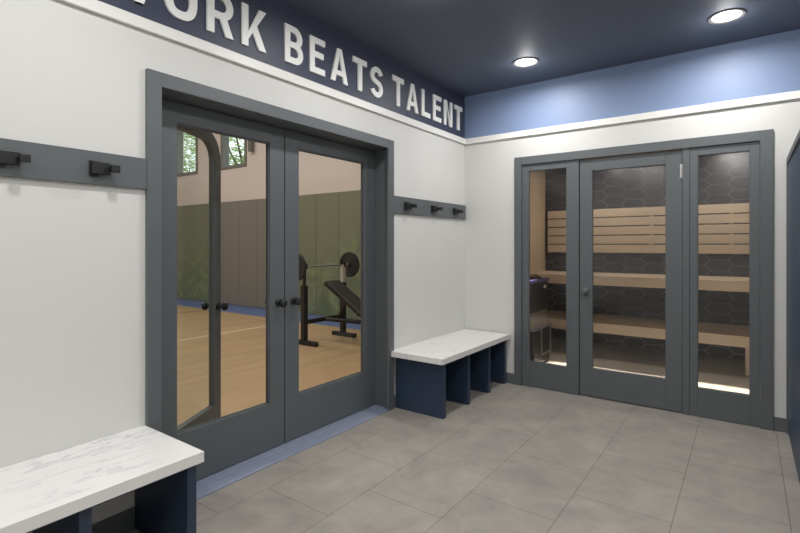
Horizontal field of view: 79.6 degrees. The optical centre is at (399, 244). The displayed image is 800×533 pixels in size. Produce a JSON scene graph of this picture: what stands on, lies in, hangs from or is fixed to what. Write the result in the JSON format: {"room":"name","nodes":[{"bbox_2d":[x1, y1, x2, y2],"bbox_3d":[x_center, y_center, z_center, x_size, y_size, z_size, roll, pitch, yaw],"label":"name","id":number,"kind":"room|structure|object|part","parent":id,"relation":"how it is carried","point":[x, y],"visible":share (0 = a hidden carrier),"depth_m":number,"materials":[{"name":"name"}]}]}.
{"room":"changing room","nodes":[
{"label":"changing room","id":0,"kind":"room"},
{"bbox_2d":[177,298,360,425],"bbox_3d":[-5.452,1.400,6.008,10.524,0.100,9.750,0,0,36],"label":"floor","id":1,"kind":"structure","parent":0,"point":[243,352],"depth_m":5.76,"materials":[{"name":"brown wood"}]},
{"bbox_2d":[177,326,264,340],"bbox_3d":[-4.506,1.349,4.862,0.050,0.002,9.000,0,0,36],"label":"floor line","id":2,"kind":"object","parent":1,"relation":"on","point":[260,326],"depth_m":7.40,"materials":[{"name":"beige paint"}]},
{"bbox_2d":[299,260,360,346],"bbox_3d":[-0.629,0.785,6.495,1.490,1.130,0.840,0,0,36],"label":"weight bench","id":3,"kind":"object","parent":1,"relation":"on","point":[339,288],"visible":0.57,"depth_m":6.52,"materials":[{"name":"black metal"}]},
{"bbox_2d":[299,252,360,280],"bbox_3d":[-1.064,0.294,6.810,0.380,0.380,1.610,0,0,36],"label":"barbell","id":4,"kind":"object","parent":3,"relation":"on","point":[352,261],"visible":0.59,"depth_m":7.14,"materials":[{"name":"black metal"}]},
{"bbox_3d":[-1.384,0.294,6.368,0.380,0.380,0.044,0,0,36],"label":"weight plate","id":5,"kind":"part","parent":4,"relation":"part of","materials":[{"name":"metal"}]},
{"bbox_3d":[-0.763,0.294,7.227,0.380,0.380,0.044,0,0,36],"label":"weight plate","id":6,"kind":"part","parent":4,"relation":"part of","materials":[{"name":"metal"}]},
{"bbox_3d":[-0.698,0.720,6.545,0.685,0.449,0.280,0,0,36],"label":"backrest","id":7,"kind":"part","parent":3,"relation":"part of","materials":[{"name":"black leather"}]},
{"bbox_2d":[177,132,360,319],"bbox_3d":[-2.626,-1.250,10.087,10.724,5.200,0.228,0,0,36],"label":"wall","id":8,"kind":"structure","parent":0,"point":[329,223],"depth_m":9.37,"materials":[{"name":"green paint"}]},
{"bbox_2d":[177,130,197,176],"bbox_3d":[-5.258,-2.375,11.973,1.010,1.310,0.175,0,0,36],"label":"window","id":9,"kind":"structure","parent":8,"relation":"in","point":[180,173],"depth_m":12.19,"materials":[{"name":"grey"}]},
{"bbox_2d":[220,135,246,169],"bbox_3d":[-3.697,-2.375,10.845,0.960,1.310,0.175,0,0,36],"label":"window","id":10,"kind":"structure","parent":8,"relation":"in","point":[224,140],"depth_m":11.03,"materials":[{"name":"grey"}]},
{"bbox_2d":[208,198,265,307],"bbox_3d":[-3.554,0.175,10.634,2.400,2.310,0.028,0,0,36],"label":"wall padding","id":11,"kind":"object","parent":8,"relation":"attached to","point":[243,223],"visible":0.77,"depth_m":10.55,"materials":[{"name":"beige fabric"}]},
{"bbox_2d":[248,141,253,151],"bbox_3d":[-3.201,-2.160,10.328,0.090,0.300,0.110,0,0,36],"label":"wall speaker","id":12,"kind":"object","parent":8,"relation":"attached to","point":[250,143],"visible":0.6,"depth_m":10.30,"materials":[{"name":"grey"}]},
{"bbox_2d":[0,0,544,532],"bbox_3d":[-0.782,-0.093,3.230,0.300,2.887,9.520,0,0,36],"label":"wall","id":13,"kind":"structure","parent":0,"point":[72,255],"depth_m":2.22,"materials":[{"name":"white paint"}]},
{"bbox_2d":[0,138,146,188],"bbox_3d":[-1.543,-0.344,1.847,0.086,0.148,1.146,0,0,36],"label":"coat rack","id":14,"kind":"object","parent":13,"relation":"attached to","point":[18,159],"visible":1,"depth_m":2.06,"materials":[{"name":"grey paint"}]},
{"bbox_2d":[134,0,144,4],"bbox_3d":[-1.287,-1.284,2.265,0.013,0.241,0.286,0,0,36],"label":"letter","id":15,"kind":"object","parent":13,"relation":"attached to","point":[141,2],"depth_m":2.31,"materials":[{"name":"white paint"}]},
{"bbox_2d":[164,0,196,21],"bbox_3d":[-1.132,-1.284,2.479,0.012,0.241,0.178,0,0,36],"label":"letter","id":16,"kind":"object","parent":13,"relation":"attached to","point":[187,16],"depth_m":2.49,"materials":[{"name":"white paint"}]},
{"bbox_2d":[177,126,227,430],"bbox_3d":[-1.305,0.289,2.956,0.182,2.098,0.762,0,0,6],"label":"door","id":17,"kind":"structure","parent":13,"relation":"in","point":[213,411],"depth_m":3.25,"materials":[{"name":"grey paint"}]},
{"bbox_3d":[-1.324,0.420,3.296,0.071,0.057,0.057,0,0,6],"label":"knob","id":18,"kind":"part","parent":17,"relation":"part of","materials":[{"name":"black metal"}]},
{"bbox_3d":[-1.214,0.420,3.284,0.071,0.057,0.057,0,0,6],"label":"knob","id":19,"kind":"part","parent":17,"relation":"part of","materials":[{"name":"black metal"}]},
{"bbox_2d":[206,0,232,40],"bbox_3d":[-0.998,-1.284,2.664,0.013,0.241,0.163,0,0,36],"label":"letter","id":20,"kind":"object","parent":13,"relation":"attached to","point":[211,13],"depth_m":2.66,"materials":[{"name":"white paint"}]},
{"bbox_2d":[162,99,286,480],"bbox_3d":[-1.071,0.279,2.880,0.187,2.122,0.928,0,0,36],"label":"door","id":21,"kind":"structure","parent":13,"relation":"in","point":[226,441],"depth_m":2.91,"materials":[{"name":"grey paint"}]},
{"bbox_3d":[-0.783,0.384,3.180,0.071,0.057,0.057,0,0,36],"label":"knob","id":22,"kind":"part","parent":21,"relation":"part of","materials":[{"name":"black metal"}]},
{"bbox_2d":[92,395,395,532],"bbox_3d":[-1.383,1.300,2.131,0.014,0.100,7.034,0,0,36],"label":"baseboard","id":23,"kind":"structure","parent":13,"relation":"attached to","point":[124,521],"depth_m":2.23,"materials":[{"name":"grey paint"}]},
{"bbox_2d":[241,2,265,52],"bbox_3d":[-0.866,-1.284,2.847,0.013,0.241,0.171,0,0,36],"label":"letter","id":24,"kind":"object","parent":13,"relation":"attached to","point":[246,31],"depth_m":2.81,"materials":[{"name":"white paint"}]},
{"bbox_2d":[59,0,465,144],"bbox_3d":[-1.379,-1.068,2.129,0.022,0.056,7.034,0,0,36],"label":"trim","id":25,"kind":"structure","parent":13,"relation":"attached to","point":[94,6],"depth_m":2.72,"materials":[{"name":"white paint"}]},
{"bbox_2d":[145,68,393,432],"bbox_3d":[-0.766,0.246,3.233,0.322,2.208,2.008,0,0,36],"label":"trim","id":26,"kind":"structure","parent":13,"relation":"attached to","point":[159,86],"depth_m":2.77,"materials":[{"name":"grey paint"}]},
{"bbox_2d":[196,405,387,499],"bbox_3d":[-0.755,1.347,3.252,0.318,0.006,1.955,0,0,36],"label":"threshold","id":27,"kind":"object","parent":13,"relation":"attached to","point":[205,486],"depth_m":3.09,"materials":[{"name":"silver metal"}]},
{"bbox_2d":[284,23,302,64],"bbox_3d":[-0.685,-1.284,3.097,0.013,0.241,0.152,0,0,36],"label":"letter","id":28,"kind":"object","parent":13,"relation":"attached to","point":[288,29],"depth_m":3.08,"materials":[{"name":"white paint"}]},
{"bbox_2d":[309,35,324,76],"bbox_3d":[-0.563,-1.284,3.265,0.013,0.241,0.140,0,0,36],"label":"letter","id":29,"kind":"object","parent":13,"relation":"attached to","point":[313,54],"depth_m":3.24,"materials":[{"name":"white paint"}]},
{"bbox_2d":[284,130,374,442],"bbox_3d":[-0.511,0.279,3.655,0.187,2.122,0.968,0,0,36],"label":"door","id":30,"kind":"structure","parent":13,"relation":"in","point":[308,410],"depth_m":3.50,"materials":[{"name":"grey paint"}]},
{"bbox_3d":[-0.707,0.384,3.285,0.071,0.057,0.057,0,0,36],"label":"knob","id":31,"kind":"part","parent":30,"relation":"part of","materials":[{"name":"black metal"}]},
{"bbox_2d":[330,48,347,85],"bbox_3d":[-0.436,-1.284,3.441,0.013,0.241,0.177,0,0,36],"label":"letter","id":32,"kind":"object","parent":13,"relation":"attached to","point":[338,57],"depth_m":3.43,"materials":[{"name":"white paint"}]},
{"bbox_2d":[352,55,366,91],"bbox_3d":[-0.303,-1.284,3.625,0.013,0.241,0.156,0,0,36],"label":"letter","id":33,"kind":"object","parent":13,"relation":"attached to","point":[358,61],"depth_m":3.61,"materials":[{"name":"white paint"}]},
{"bbox_2d":[370,67,382,97],"bbox_3d":[-0.185,-1.284,3.789,0.012,0.240,0.151,0,0,36],"label":"letter","id":34,"kind":"object","parent":13,"relation":"attached to","point":[373,70],"depth_m":3.78,"materials":[{"name":"white paint"}]},
{"bbox_2d":[392,75,403,106],"bbox_3d":[-0.016,-1.284,4.022,0.013,0.241,0.156,0,0,36],"label":"letter","id":35,"kind":"object","parent":13,"relation":"attached to","point":[396,79],"depth_m":4.00,"materials":[{"name":"white paint"}]},
{"bbox_2d":[406,83,417,113],"bbox_3d":[0.107,-1.284,4.193,0.013,0.241,0.178,0,0,36],"label":"letter","id":36,"kind":"object","parent":13,"relation":"attached to","point":[412,87],"depth_m":4.18,"materials":[{"name":"white paint"}]},
{"bbox_2d":[421,89,430,118],"bbox_3d":[0.234,-1.284,4.369,0.013,0.241,0.142,0,0,36],"label":"letter","id":37,"kind":"object","parent":13,"relation":"attached to","point":[423,113],"depth_m":4.33,"materials":[{"name":"white paint"}]},
{"bbox_2d":[394,196,465,219],"bbox_3d":[0.335,-0.336,4.446,0.086,0.144,1.246,0,0,36],"label":"coat rack","id":38,"kind":"object","parent":13,"relation":"attached to","point":[402,205],"visible":1,"depth_m":4.37,"materials":[{"name":"grey paint"}]},
{"bbox_2d":[432,94,441,122],"bbox_3d":[0.349,-1.284,4.527,0.013,0.241,0.144,0,0,36],"label":"letter","id":39,"kind":"object","parent":13,"relation":"attached to","point":[435,98],"depth_m":4.50,"materials":[{"name":"white paint"}]},
{"bbox_2d":[443,99,451,127],"bbox_3d":[0.469,-1.284,4.694,0.013,0.241,0.155,0,0,36],"label":"letter","id":40,"kind":"object","parent":13,"relation":"attached to","point":[445,104],"depth_m":4.68,"materials":[{"name":"white paint"}]},
{"bbox_2d":[454,104,461,129],"bbox_3d":[0.590,-1.284,4.861,0.013,0.241,0.155,0,0,36],"label":"letter","id":41,"kind":"object","parent":13,"relation":"attached to","point":[459,109],"depth_m":4.85,"materials":[{"name":"white paint"}]},
{"bbox_2d":[126,338,799,532],"bbox_3d":[0.618,1.400,2.293,3.285,0.100,9.640,0,0,36],"label":"floor","id":42,"kind":"structure","parent":0,"point":[515,458],"depth_m":2.84,"materials":[{"name":"grey tile"}]},
{"bbox_2d":[0,425,203,532],"bbox_3d":[-1.396,1.113,1.691,0.505,0.473,1.226,0,0,36],"label":"bench","id":43,"kind":"object","parent":42,"relation":"on","point":[56,492],"visible":1,"depth_m":1.90,"materials":[{"name":"white stone"}]},
{"bbox_3d":[-1.065,1.135,2.167,0.455,0.429,0.042,0,0,36],"label":"panel","id":44,"kind":"part","parent":43,"relation":"part of","materials":[{"name":"blue paint"}]},
{"bbox_2d":[391,329,509,418],"bbox_3d":[0.492,1.109,4.304,0.505,0.482,1.283,0,0,36],"label":"bench","id":45,"kind":"object","parent":42,"relation":"on","point":[431,372],"visible":1,"depth_m":4.06,"materials":[{"name":"blue wood"}]},
{"bbox_3d":[0.163,1.131,3.865,0.455,0.438,0.042,0,0,36],"label":"panel","id":46,"kind":"part","parent":45,"relation":"part of","materials":[{"name":"blue paint"}]},
{"bbox_3d":[0.844,1.131,4.807,0.455,0.438,0.042,0,0,36],"label":"panel","id":47,"kind":"part","parent":45,"relation":"part of","materials":[{"name":"blue paint"}]},
{"bbox_2d":[530,275,550,361],"bbox_3d":[1.408,0.848,5.546,0.516,1.005,0.612,0,0,36],"label":"heater","id":48,"kind":"object","parent":42,"relation":"on","point":[539,328],"visible":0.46,"depth_m":5.40,"materials":[{"name":"black metal"}]},
{"bbox_3d":[1.667,1.075,5.476,0.014,0.326,0.310,0,0,36],"label":"guard frame","id":49,"kind":"part","parent":48,"relation":"part of","materials":[{"name":"silver wood"}]},
{"bbox_2d":[547,310,748,374],"bbox_3d":[3.124,1.145,5.758,3.063,0.407,0.834,0,0,36],"label":"bench","id":50,"kind":"object","parent":42,"relation":"on","point":[708,333],"visible":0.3,"depth_m":5.55,"materials":[{"name":"brown wood"}]},
{"bbox_3d":[3.797,1.204,5.239,0.044,0.291,0.660,0,0,36],"label":"support leg","id":51,"kind":"part","parent":50,"relation":"part of","materials":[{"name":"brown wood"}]},
{"bbox_2d":[786,130,799,482],"bbox_3d":[2.426,0.363,2.481,0.570,1.966,1.964,0,0,36],"label":"locker","id":52,"kind":"object","parent":42,"relation":"on","point":[793,158],"visible":1,"depth_m":3.11,"materials":[{"name":"blue paint"}]},
{"bbox_2d":[281,0,799,96],"bbox_3d":[-0.209,-1.597,1.209,3.596,0.120,7.154,0,0,36],"label":"ceiling","id":53,"kind":"structure","parent":0,"point":[467,47],"depth_m":3.44,"materials":[{"name":"blue paint"}]},
{"bbox_2d":[512,57,538,66],"bbox_3d":[1.056,-1.533,4.031,0.217,0.008,0.217,0,0,36],"label":"recessed light","id":54,"kind":"object","parent":53,"relation":"in","point":[526,61],"visible":1,"depth_m":4.03,"materials":[{"name":"grey plastic"}]},
{"bbox_2d":[707,8,745,23],"bbox_3d":[2.192,-1.533,3.222,0.217,0.008,0.217,0,0,36],"label":"recessed light","id":55,"kind":"object","parent":53,"relation":"in","point":[730,15],"visible":1,"depth_m":3.22,"materials":[{"name":"grey plastic"}]},
{"bbox_2d":[465,29,799,417],"bbox_3d":[1.933,-0.153,4.173,3.596,3.007,0.160,0,0,36],"label":"wall","id":56,"kind":"structure","parent":0,"point":[489,166],"depth_m":4.14,"materials":[{"name":"white paint"}]},
{"bbox_2d":[522,160,579,394],"bbox_3d":[1.401,0.290,4.479,0.531,2.115,0.042,0,0,36],"label":"sidelight frame","id":57,"kind":"structure","parent":56,"relation":"in","point":[560,378],"depth_m":4.37,"materials":[{"name":"grey paint"}]},
{"bbox_2d":[580,150,682,411],"bbox_3d":[1.931,0.291,4.062,0.802,2.098,0.113,0,0,36],"label":"door","id":58,"kind":"structure","parent":56,"relation":"in","point":[646,390],"depth_m":4.02,"materials":[{"name":"grey paint"}]},
{"bbox_3d":[1.639,0.405,4.247,0.057,0.057,0.071,0,0,36],"label":"knob","id":59,"kind":"part","parent":58,"relation":"part of","materials":[{"name":"grey metal"}]},
{"bbox_2d":[466,90,799,143],"bbox_3d":[1.962,-1.068,4.040,3.154,0.056,0.022,0,0,36],"label":"trim","id":60,"kind":"structure","parent":56,"relation":"attached to","point":[792,95],"depth_m":3.96,"materials":[{"name":"white paint"}]},
{"bbox_2d":[514,129,773,430],"bbox_3d":[1.961,0.253,4.138,1.982,2.194,0.182,0,0,36],"label":"trim","id":61,"kind":"structure","parent":56,"relation":"attached to","point":[766,137],"depth_m":3.81,"materials":[{"name":"grey paint"}]},
{"bbox_2d":[506,372,785,432],"bbox_3d":[1.961,1.300,4.045,3.162,0.100,0.014,0,0,36],"label":"baseboard","id":62,"kind":"structure","parent":56,"relation":"attached to","point":[779,423],"depth_m":3.48,"materials":[{"name":"grey paint"}]},
{"bbox_2d":[690,141,759,426],"bbox_3d":[2.490,0.290,3.692,0.445,2.115,0.042,0,0,36],"label":"sidelight frame","id":63,"kind":"structure","parent":56,"relation":"in","point":[734,407],"depth_m":3.64,"materials":[{"name":"grey paint"}]},
{"bbox_2d":[545,152,748,359],"bbox_3d":[3.405,0.090,6.148,3.285,2.520,0.126,0,0,36],"label":"wall","id":64,"kind":"structure","parent":0,"point":[653,261],"depth_m":6.21,"materials":[{"name":"tile"}]},
{"bbox_2d":[530,271,748,291],"bbox_3d":[3.142,0.432,5.782,3.063,0.115,0.774,0,0,36],"label":"bench","id":65,"kind":"object","parent":64,"relation":"attached to","point":[712,283],"visible":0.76,"depth_m":5.58,"materials":[{"name":"brown wood"}]},
{"bbox_2d":[548,203,748,253],"bbox_3d":[3.356,-0.191,6.081,2.985,0.592,0.039,0,0,36],"label":"backrest","id":66,"kind":"object","parent":64,"relation":"attached to","point":[730,218],"visible":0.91,"depth_m":6.16,"materials":[{"name":"brown wood"}]},
{"label":"outside","id":67,"kind":"structure","parent":0,"visible":0},
{"bbox_3d":[-0.522,1.525,23.174,36.000,0.250,23.050,0,0,36],"label":"ground","id":68,"kind":"structure","parent":67,"visible":0},
{"bbox_2d":[184,132,195,172],"bbox_3d":[-9.395,-2.526,21.507,4.244,7.861,3.888,0,0,36],"label":"tree","id":69,"kind":"object","parent":68,"relation":"on","point":[191,147],"visible":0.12,"depth_m":21.36,"materials":[{"name":"green plant"}]},
{"bbox_2d":[185,137,243,170],"bbox_3d":[-5.814,-2.352,17.892,4.623,7.512,3.392,0,0,-12],"label":"tree","id":70,"kind":"object","parent":68,"relation":"on","point":[241,159],"visible":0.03,"depth_m":17.54,"materials":[{"name":"green plant"}]}
]}

